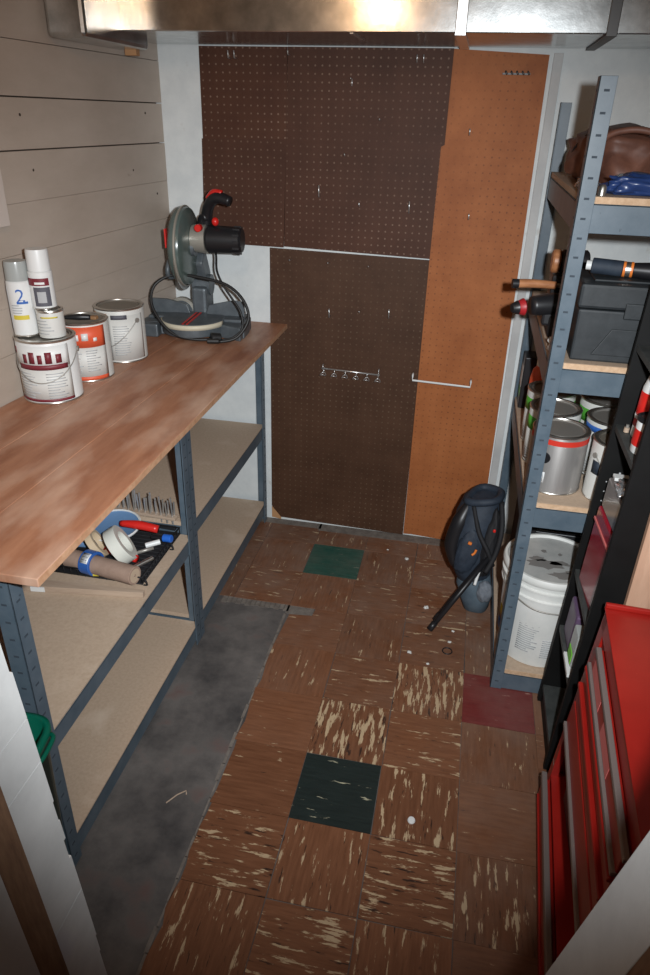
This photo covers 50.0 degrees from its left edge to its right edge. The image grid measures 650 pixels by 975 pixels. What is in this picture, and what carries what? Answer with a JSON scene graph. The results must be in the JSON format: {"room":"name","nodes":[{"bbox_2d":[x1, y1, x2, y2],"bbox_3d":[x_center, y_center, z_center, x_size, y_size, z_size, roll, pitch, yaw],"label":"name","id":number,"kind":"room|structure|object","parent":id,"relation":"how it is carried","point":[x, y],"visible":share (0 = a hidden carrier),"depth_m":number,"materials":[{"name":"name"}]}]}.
{"room":"workshop","nodes":[
{"label":"workshop","id":0,"kind":"room"},
{"bbox_2d":[0,0,175,406],"bbox_3d":[-0.964,-0.460,1.890,0.060,2.400,2.248,9,29,14],"label":"wall","id":1,"kind":"structure","parent":0,"point":[83,169],"depth_m":2.19,"materials":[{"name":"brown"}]},
{"bbox_2d":[0,170,9,227],"bbox_3d":[-0.970,-0.861,1.432,0.021,0.700,0.750,9,29,14],"label":"wall panel","id":2,"kind":"object","parent":1,"relation":"attached to","point":[4,216],"visible":1,"depth_m":1.88,"materials":[{"name":"beige"}]},
{"bbox_2d":[75,517,548,974],"bbox_3d":[-0.149,1.159,1.509,2.700,0.063,4.248,7,29,10],"label":"floor","id":3,"kind":"structure","parent":0,"point":[301,732],"depth_m":1.99,"materials":[{"name":"tile"}]},
{"bbox_2d":[25,712,66,848],"bbox_3d":[-0.692,0.767,1.535,0.272,0.585,0.166,3,28,3],"label":"bin","id":4,"kind":"object","parent":3,"relation":"on","point":[44,738],"visible":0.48,"depth_m":1.46,"materials":[{"name":"teal plastic"}]},
{"bbox_2d":[0,353,266,865],"bbox_3d":[-0.700,0.124,2.373,0.520,0.921,1.793,7,29,10],"label":"shelving","id":5,"kind":"object","parent":3,"relation":"on","point":[99,668],"visible":0.69,"depth_m":2.14,"materials":[{"name":"blue metal"}]},
{"bbox_2d":[22,580,144,597],"bbox_3d":[-0.719,0.302,2.048,0.378,0.019,0.041,5,28,6],"label":"wooden lath","id":6,"kind":"object","parent":5,"relation":"on","point":[48,585],"visible":0.74,"depth_m":2.04,"materials":[{"name":"beige wood"}]},
{"bbox_2d":[54,523,180,585],"bbox_3d":[-0.670,0.196,2.240,0.346,0.032,0.300,7,29,10],"label":"wire tray","id":7,"kind":"object","parent":5,"relation":"on","point":[140,537],"depth_m":2.22,"materials":[{"name":"black"}]},
{"bbox_2d":[78,540,97,547],"bbox_3d":[-0.762,0.167,2.284,0.110,0.027,0.090,1,28,-1],"label":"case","id":8,"kind":"object","parent":7,"relation":"on","point":[83,544],"visible":0.06,"depth_m":2.24,"materials":[{"name":"blue plastic"}]},
{"bbox_2d":[78,549,103,575],"bbox_3d":[-0.713,0.229,2.124,0.040,0.077,0.076,13,30,20],"label":"tape roll","id":9,"kind":"object","parent":7,"relation":"on","point":[85,558],"visible":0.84,"depth_m":2.10,"materials":[{"name":"blue"}]},
{"bbox_2d":[84,529,108,556],"bbox_3d":[-0.720,0.174,2.192,0.071,0.100,0.104,-7,29,-16],"label":"tape roll","id":10,"kind":"object","parent":7,"relation":"on","point":[95,535],"visible":0.56,"depth_m":2.17,"materials":[{"name":"beige paper"}]},
{"bbox_2d":[63,549,140,584],"bbox_3d":[-0.680,0.239,2.113,0.252,0.064,0.058,13,30,20],"label":"paper roll","id":11,"kind":"object","parent":7,"relation":"on","point":[101,566],"visible":0.88,"depth_m":2.08,"materials":[{"name":"beige paper"}]},
{"bbox_2d":[95,509,140,541],"bbox_3d":[-0.694,0.127,2.295,0.172,0.034,0.171,7,29,10],"label":"dish","id":12,"kind":"object","parent":7,"relation":"on","point":[114,518],"visible":0.4,"depth_m":2.33,"materials":[{"name":"blue plastic"}]},
{"bbox_2d":[103,525,137,563],"bbox_3d":[-0.636,0.178,2.163,0.095,0.125,0.124,-7,29,-16],"label":"tape roll","id":13,"kind":"object","parent":7,"relation":"on","point":[116,540],"visible":0.94,"depth_m":2.12,"materials":[{"name":"white"}]},
{"bbox_2d":[103,520,159,561],"bbox_3d":[-0.620,0.168,2.220,0.156,0.080,0.138,7,29,10],"label":"clamp","id":14,"kind":"object","parent":7,"relation":"on","point":[135,524],"visible":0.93,"depth_m":2.24,"materials":[{"name":"red plastic"}]},
{"bbox_2d":[145,539,160,547],"bbox_3d":[-0.552,0.180,2.234,0.049,0.024,0.018,-9,30,-18],"label":"marker","id":15,"kind":"object","parent":7,"relation":"on","point":[155,542],"visible":1,"depth_m":2.23,"materials":[{"name":"white plastic"}]},
{"bbox_2d":[151,534,172,542],"bbox_3d":[-0.530,0.162,2.263,0.072,0.029,0.026,9,29,13],"label":"screwdriver","id":16,"kind":"object","parent":7,"relation":"on","point":[165,537],"visible":0.99,"depth_m":2.25,"materials":[{"name":"blue plastic"}]},
{"bbox_2d":[0,321,286,586],"bbox_3d":[-0.648,-0.281,2.133,0.626,0.019,1.844,7,29,10],"label":"countertop","id":17,"kind":"structure","parent":5,"relation":"on","point":[65,468],"depth_m":1.82,"materials":[{"name":"brown wood"}]},
{"bbox_2d":[13,328,83,404],"bbox_3d":[-0.813,-0.361,2.055,0.178,0.186,0.175,7,29,10],"label":"paint can","id":18,"kind":"object","parent":17,"relation":"on","point":[50,372],"visible":0.9,"depth_m":2.00,"materials":[{"name":"white metal"}]},
{"bbox_2d":[3,258,38,336],"bbox_3d":[-0.855,-0.532,1.957,0.069,0.205,0.070,7,29,10],"label":"spray can","id":19,"kind":"object","parent":18,"relation":"on","point":[23,315],"visible":0.94,"depth_m":1.93,"materials":[{"name":"white metal"}]},
{"bbox_2d":[35,305,66,337],"bbox_3d":[-0.781,-0.473,1.985,0.077,0.077,0.077,7,29,10],"label":"can","id":20,"kind":"object","parent":18,"relation":"on","point":[51,323],"visible":0.84,"depth_m":1.96,"materials":[{"name":"white metal"}]},
{"bbox_2d":[24,247,57,309],"bbox_3d":[-0.790,-0.580,1.933,0.067,0.160,0.067,7,29,10],"label":"spray can","id":21,"kind":"object","parent":20,"relation":"on","point":[39,272],"visible":1,"depth_m":1.91,"materials":[{"name":"white metal"}]},
{"bbox_2d":[64,312,114,382],"bbox_3d":[-0.763,-0.450,2.224,0.158,0.186,0.158,7,29,10],"label":"paint can","id":22,"kind":"object","parent":17,"relation":"on","point":[93,340],"visible":0.58,"depth_m":2.17,"materials":[{"name":"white metal"}]},
{"bbox_2d":[64,314,97,319],"bbox_3d":[-0.755,-0.528,2.151,0.104,0.020,0.025,-5,29,-11],"label":"brush","id":23,"kind":"object","parent":22,"relation":"on","point":[73,316],"visible":0.96,"depth_m":2.14,"materials":[{"name":"black plastic"}]},
{"bbox_2d":[93,298,147,363],"bbox_3d":[-0.703,-0.540,2.399,0.170,0.183,0.171,7,29,10],"label":"paint can","id":24,"kind":"object","parent":17,"relation":"on","point":[126,321],"visible":0.84,"depth_m":2.35,"materials":[{"name":"white metal"}]},
{"bbox_2d":[144,189,250,343],"bbox_3d":[-0.479,-0.841,2.613,0.436,0.522,0.326,5,28,6],"label":"saw","id":25,"kind":"object","parent":17,"relation":"on","point":[188,240],"visible":1,"depth_m":2.59,"materials":[{"name":"grey metal"}]},
{"bbox_2d":[114,489,178,530],"bbox_3d":[-0.646,0.061,2.369,0.306,0.124,0.039,9,29,13],"label":"holder","id":26,"kind":"object","parent":5,"relation":"on","point":[166,516],"visible":0.49,"depth_m":2.35,"materials":[{"name":"beige"}]},
{"bbox_2d":[166,790,186,803],"bbox_3d":[-0.420,0.873,1.966,0.065,0.004,0.015,-14,32,-27],"label":"wood splinter","id":27,"kind":"object","parent":3,"relation":"on","point":[185,790],"visible":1,"depth_m":1.97,"materials":[{"name":"beige wood"}]},
{"bbox_2d":[270,248,428,533],"bbox_3d":[0.073,-0.365,2.985,0.636,1.237,0.006,7,29,10],"label":"pegboard","id":28,"kind":"object","parent":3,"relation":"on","point":[341,447],"visible":1,"depth_m":2.94,"materials":[{"name":"brown wood"}]},
{"bbox_2d":[320,363,380,382],"bbox_3d":[0.105,-0.473,2.887,0.258,0.051,0.051,7,29,10],"label":"holder","id":29,"kind":"object","parent":28,"relation":"attached to","point":[322,368],"visible":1,"depth_m":2.89,"materials":[{"name":"silver metal"}]},
{"bbox_2d":[412,371,471,387],"bbox_3d":[0.473,-0.437,2.828,0.241,0.038,0.040,7,29,10],"label":"bar","id":30,"kind":"object","parent":28,"relation":"attached to","point":[414,380],"visible":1,"depth_m":2.82,"materials":[{"name":"white metal"}]},
{"bbox_2d":[407,816,414,823],"bbox_3d":[0.237,0.914,1.912,0.022,0.009,0.022,7,29,10],"label":"cap","id":31,"kind":"object","parent":3,"relation":"on","point":[411,820],"visible":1,"depth_m":1.91,"materials":[{"name":"white plastic"}]},
{"bbox_2d":[442,647,451,654],"bbox_3d":[0.443,0.593,2.526,0.038,0.004,0.038,7,29,10],"label":"ring","id":32,"kind":"object","parent":3,"relation":"on","point":[444,647],"visible":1,"depth_m":2.52,"materials":[{"name":"black plastic"}]},
{"bbox_2d":[427,483,505,631],"bbox_3d":[0.547,0.267,2.633,0.216,0.490,0.385,13,30,20],"label":"bag","id":33,"kind":"object","parent":3,"relation":"on","point":[475,533],"visible":1,"depth_m":2.61,"materials":[{"name":"blue fabric"}]},
{"bbox_2d":[490,75,649,693],"bbox_3d":[0.898,-0.291,2.300,0.459,1.796,0.900,7,29,10],"label":"storage rack","id":34,"kind":"object","parent":3,"relation":"on","point":[585,212],"depth_m":1.97,"materials":[{"name":"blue metal"}]},
{"bbox_2d":[517,350,537,407],"bbox_3d":[0.778,-0.416,2.685,0.044,0.200,0.100,7,29,10],"label":"carton","id":35,"kind":"object","parent":34,"relation":"on","point":[530,359],"visible":0.79,"depth_m":2.64,"materials":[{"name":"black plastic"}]},
{"bbox_2d":[510,293,558,337],"bbox_3d":[0.647,-0.512,2.045,0.209,0.121,0.109,7,29,10],"label":"cordless drill","id":36,"kind":"object","parent":34,"relation":"on","point":[543,305],"visible":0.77,"depth_m":2.00,"materials":[{"name":"black plastic"}]},
{"bbox_2d":[511,279,560,288],"bbox_3d":[0.659,-0.593,2.033,0.223,0.027,0.027,2,28,1],"label":"hammer","id":37,"kind":"object","parent":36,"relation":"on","point":[516,283],"visible":0.88,"depth_m":2.02,"materials":[{"name":"brown wood"}]},
{"bbox_2d":[529,360,541,383],"bbox_3d":[0.785,-0.367,2.559,0.074,0.232,0.075,7,29,10],"label":"bottle","id":38,"kind":"object","parent":34,"relation":"on","point":[536,374],"visible":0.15,"depth_m":2.52,"materials":[{"name":"orange"}]},
{"bbox_2d":[496,534,578,667],"bbox_3d":[0.740,0.391,2.363,0.308,0.358,0.319,7,29,10],"label":"bucket","id":39,"kind":"object","parent":34,"relation":"on","point":[550,559],"visible":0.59,"depth_m":2.27,"materials":[{"name":"white plastic"}]},
{"bbox_2d":[510,497,581,542],"bbox_3d":[0.869,0.209,2.623,0.300,0.440,0.303,7,29,10],"label":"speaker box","id":40,"kind":"object","parent":34,"relation":"on","point":[575,536],"visible":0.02,"depth_m":2.44,"materials":[{"name":"black"}]},
{"bbox_2d":[520,380,576,440],"bbox_3d":[0.766,-0.252,2.391,0.162,0.187,0.162,7,29,10],"label":"paint can","id":41,"kind":"object","parent":34,"relation":"on","point":[534,388],"visible":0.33,"depth_m":2.36,"materials":[{"name":"white metal"}]},
{"bbox_2d":[546,337,550,350],"bbox_3d":[0.632,-0.396,1.907,0.046,0.038,0.093,7,29,10],"label":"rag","id":42,"kind":"object","parent":34,"relation":"on","point":[549,338],"visible":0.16,"depth_m":1.92,"materials":[{"name":"white fabric"}]},
{"bbox_2d":[521,398,582,462],"bbox_3d":[0.729,-0.175,2.244,0.162,0.187,0.162,7,29,10],"label":"paint can","id":43,"kind":"object","parent":34,"relation":"on","point":[564,408],"visible":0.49,"depth_m":2.21,"materials":[{"name":"metal"}]},
{"bbox_2d":[544,272,562,327],"bbox_3d":[0.729,-0.568,2.114,0.105,0.160,0.090,7,29,10],"label":"case","id":44,"kind":"object","parent":34,"relation":"on","point":[557,277],"visible":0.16,"depth_m":2.06,"materials":[{"name":"black plastic"}]},
{"bbox_2d":[550,249,590,272],"bbox_3d":[0.720,-0.666,2.051,0.106,0.068,0.070,4,28,4],"label":"mallet","id":45,"kind":"object","parent":44,"relation":"on","point":[558,257],"visible":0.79,"depth_m":2.03,"materials":[{"name":"orange wood"}]},
{"bbox_2d":[523,417,591,495],"bbox_3d":[0.696,-0.095,2.094,0.166,0.187,0.166,7,29,10],"label":"paint can","id":46,"kind":"object","parent":34,"relation":"on","point":[569,439],"visible":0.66,"depth_m":2.04,"materials":[{"name":"grey metal"}]},
{"bbox_2d":[574,178,600,188],"bbox_3d":[0.675,-0.782,1.788,0.062,0.027,0.123,7,29,10],"label":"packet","id":47,"kind":"object","parent":34,"relation":"on","point":[578,179],"visible":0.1,"depth_m":1.79,"materials":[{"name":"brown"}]},
{"bbox_2d":[581,429,610,500],"bbox_3d":[0.849,-0.056,2.031,0.159,0.184,0.161,7,29,10],"label":"paint can","id":48,"kind":"object","parent":34,"relation":"on","point":[600,440],"visible":0.3,"depth_m":2.02,"materials":[{"name":"white metal"}]},
{"bbox_2d":[582,407,616,475],"bbox_3d":[0.888,-0.135,2.178,0.164,0.187,0.164,7,29,10],"label":"paint can","id":49,"kind":"object","parent":34,"relation":"on","point":[598,418],"visible":0.27,"depth_m":2.14,"materials":[{"name":"white metal"}]},
{"bbox_2d":[580,394,618,423],"bbox_3d":[0.923,-0.214,2.328,0.162,0.187,0.162,7,29,10],"label":"paint can","id":50,"kind":"object","parent":34,"relation":"on","point":[587,402],"visible":0.15,"depth_m":2.27,"materials":[{"name":"white metal"}]},
{"bbox_2d":[564,122,649,183],"bbox_3d":[0.838,-0.967,2.010,0.270,0.155,0.599,7,29,10],"label":"leather bag","id":51,"kind":"object","parent":34,"relation":"on","point":[627,147],"visible":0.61,"depth_m":1.83,"materials":[{"name":"brown leather"}]},
{"bbox_2d":[566,268,649,363],"bbox_3d":[0.819,-0.460,1.867,0.310,0.206,0.229,7,29,10],"label":"toolbox","id":52,"kind":"object","parent":34,"relation":"on","point":[608,310],"visible":0.73,"depth_m":1.79,"materials":[{"name":"grey plastic"}]},
{"bbox_2d":[586,257,649,279],"bbox_3d":[0.764,-0.565,1.797,0.171,0.046,0.046,12,30,19],"label":"flashlight","id":53,"kind":"object","parent":52,"relation":"on","point":[602,266],"visible":1,"depth_m":1.78,"materials":[{"name":"blue plastic"}]},
{"bbox_2d":[600,171,649,195],"bbox_3d":[0.768,-0.736,1.684,0.200,0.051,0.104,7,29,10],"label":"packet","id":54,"kind":"object","parent":34,"relation":"on","point":[635,183],"visible":0.98,"depth_m":1.66,"materials":[{"name":"blue plastic"}]},
{"bbox_2d":[536,602,649,974],"bbox_3d":[0.689,0.748,1.513,0.339,0.704,0.668,8,29,12],"label":"tool chest","id":55,"kind":"object","parent":3,"relation":"on","point":[602,755],"visible":0.73,"depth_m":1.49,"materials":[{"name":"red metal"}]},
{"bbox_2d":[563,786,570,864],"bbox_3d":[0.695,0.877,1.575,0.235,0.151,0.480,7,29,10],"label":"case","id":56,"kind":"object","parent":55,"relation":"in","point":[565,793],"visible":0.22,"depth_m":1.76,"materials":[{"name":"red metal"}]},
{"bbox_2d":[537,289,649,769],"bbox_3d":[0.857,0.194,1.854,0.330,1.369,0.298,7,29,10],"label":"rack","id":57,"kind":"object","parent":3,"relation":"on","point":[557,692],"depth_m":1.80,"materials":[{"name":"black metal"}]},
{"bbox_2d":[563,651,571,677],"bbox_3d":[0.731,0.511,1.985,0.090,0.011,0.100,8,29,9],"label":"tray","id":58,"kind":"object","parent":57,"relation":"on","point":[568,668],"visible":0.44,"depth_m":1.98,"materials":[{"name":"white plastic"}]},
{"bbox_2d":[567,624,583,667],"bbox_3d":[0.734,0.453,1.965,0.077,0.109,0.070,7,29,10],"label":"packet","id":59,"kind":"object","parent":58,"relation":"on","point":[578,630],"visible":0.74,"depth_m":1.96,"materials":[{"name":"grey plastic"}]},
{"bbox_2d":[564,596,583,649],"bbox_3d":[0.768,0.408,2.055,0.092,0.132,0.110,7,29,10],"label":"carton","id":60,"kind":"object","parent":57,"relation":"on","point":[574,617],"visible":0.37,"depth_m":2.04,"materials":[{"name":"purple cardboard"}]},
{"bbox_2d":[579,478,622,609],"bbox_3d":[0.773,0.163,1.851,0.099,0.338,0.194,5,28,7],"label":"organizer","id":61,"kind":"object","parent":57,"relation":"on","point":[605,520],"visible":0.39,"depth_m":1.85,"materials":[{"name":"red plastic"}]},
{"bbox_2d":[613,474,628,497],"bbox_3d":[0.780,-0.001,1.776,0.079,0.027,0.153,7,29,10],"label":"packet","id":62,"kind":"object","parent":61,"relation":"on","point":[620,486],"visible":0.43,"depth_m":1.77,"materials":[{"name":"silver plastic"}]},
{"bbox_2d":[629,412,648,454],"bbox_3d":[0.779,-0.125,1.661,0.081,0.094,0.080,13,30,21],"label":"tin","id":63,"kind":"object","parent":57,"relation":"on","point":[642,416],"visible":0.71,"depth_m":1.65,"materials":[{"name":"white metal"}]},
{"bbox_2d":[630,376,649,436],"bbox_3d":[0.813,-0.209,1.723,0.072,0.186,0.069,9,29,14],"label":"squeeze bottle","id":64,"kind":"object","parent":57,"relation":"on","point":[644,401],"visible":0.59,"depth_m":1.71,"materials":[{"name":"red plastic"}]},
{"bbox_2d":[624,515,649,608],"bbox_3d":[0.836,0.410,1.786,0.188,1.050,0.018,7,29,10],"label":"wooden board","id":65,"kind":"object","parent":3,"relation":"on","point":[638,593],"visible":0.02,"depth_m":1.69,"materials":[{"name":"beige wood"}]},
{"bbox_2d":[156,44,649,537],"bbox_3d":[0.275,-0.876,2.730,2.450,2.400,0.100,7,29,10],"label":"wall","id":66,"kind":"structure","parent":0,"point":[248,273],"depth_m":2.58,"materials":[{"name":"white paint"}]},
{"bbox_2d":[199,46,287,139],"bbox_3d":[-0.294,-1.419,2.514,0.326,0.296,0.006,7,29,10],"label":"pegboard","id":67,"kind":"object","parent":66,"relation":"attached to","point":[244,97],"visible":1,"depth_m":2.51,"materials":[{"name":"brown wood"}]},
{"bbox_2d":[202,138,285,246],"bbox_3d":[-0.311,-1.128,2.671,0.338,0.379,0.006,7,29,10],"label":"pegboard","id":68,"kind":"object","parent":66,"relation":"attached to","point":[251,172],"visible":0.79,"depth_m":2.65,"materials":[{"name":"brown wood"}]},
{"bbox_2d":[44,0,649,55],"bbox_3d":[0.258,-1.484,1.962,1.965,0.464,0.655,7,29,10],"label":"ceiling light","id":69,"kind":"object","parent":66,"relation":"attached to","point":[129,26],"visible":0.98,"depth_m":1.98,"materials":[{"name":"silver metal"}]},
{"bbox_2d":[284,47,453,258],"bbox_3d":[0.135,-1.196,2.524,0.586,0.677,0.006,7,29,10],"label":"pegboard","id":70,"kind":"object","parent":66,"relation":"attached to","point":[391,162],"visible":1,"depth_m":2.50,"materials":[{"name":"brown wood"}]},
{"bbox_2d":[403,49,549,539],"bbox_3d":[0.552,-0.599,2.738,0.346,1.911,0.026,7,29,10],"label":"pegboard","id":71,"kind":"object","parent":66,"relation":"attached to","point":[486,174],"depth_m":2.63,"materials":[{"name":"orange wood"}]},
{"bbox_2d":[489,53,563,484],"bbox_3d":[0.740,-0.575,2.716,0.030,1.905,0.012,7,29,10],"label":"trim","id":72,"kind":"structure","parent":66,"relation":"attached to","point":[558,57],"depth_m":2.54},
{"bbox_3d":[-0.255,0.221,0.653,2.360,2.400,0.180,7,29,10],"label":"wall","id":73,"kind":"structure","parent":0,"visible":0},
{"bbox_2d":[0,876,39,974],"bbox_3d":[-0.423,0.367,0.690,0.239,2.100,0.104,7,29,10],"label":"trim","id":74,"kind":"structure","parent":73,"relation":"attached to","point":[16,957],"depth_m":0.80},
{"bbox_2d":[0,786,69,974],"bbox_3d":[-0.361,0.339,0.746,0.140,2.100,0.040,7,29,10],"label":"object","id":75,"kind":"structure","parent":73,"relation":"attached to","point":[16,874],"depth_m":0.82,"materials":[{"name":"brown wood"}]},
{"bbox_2d":[0,645,106,974],"bbox_3d":[-0.357,0.313,0.793,0.149,2.100,0.068,7,29,10],"label":"trim","id":76,"kind":"structure","parent":73,"relation":"attached to","point":[24,785],"depth_m":0.85,"materials":[{"name":"white"}]},
{"bbox_2d":[545,831,649,974],"bbox_3d":[0.305,0.398,0.669,0.405,2.100,0.092,7,29,10],"label":"trim","id":77,"kind":"structure","parent":73,"relation":"attached to","point":[615,934],"depth_m":0.70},
{"bbox_2d":[626,947,649,974],"bbox_3d":[0.282,0.440,0.590,0.400,2.100,0.088,7,29,10],"label":"trim","id":78,"kind":"structure","parent":73,"relation":"attached to","point":[642,966],"depth_m":0.63,"materials":[{"name":"brown wood"}]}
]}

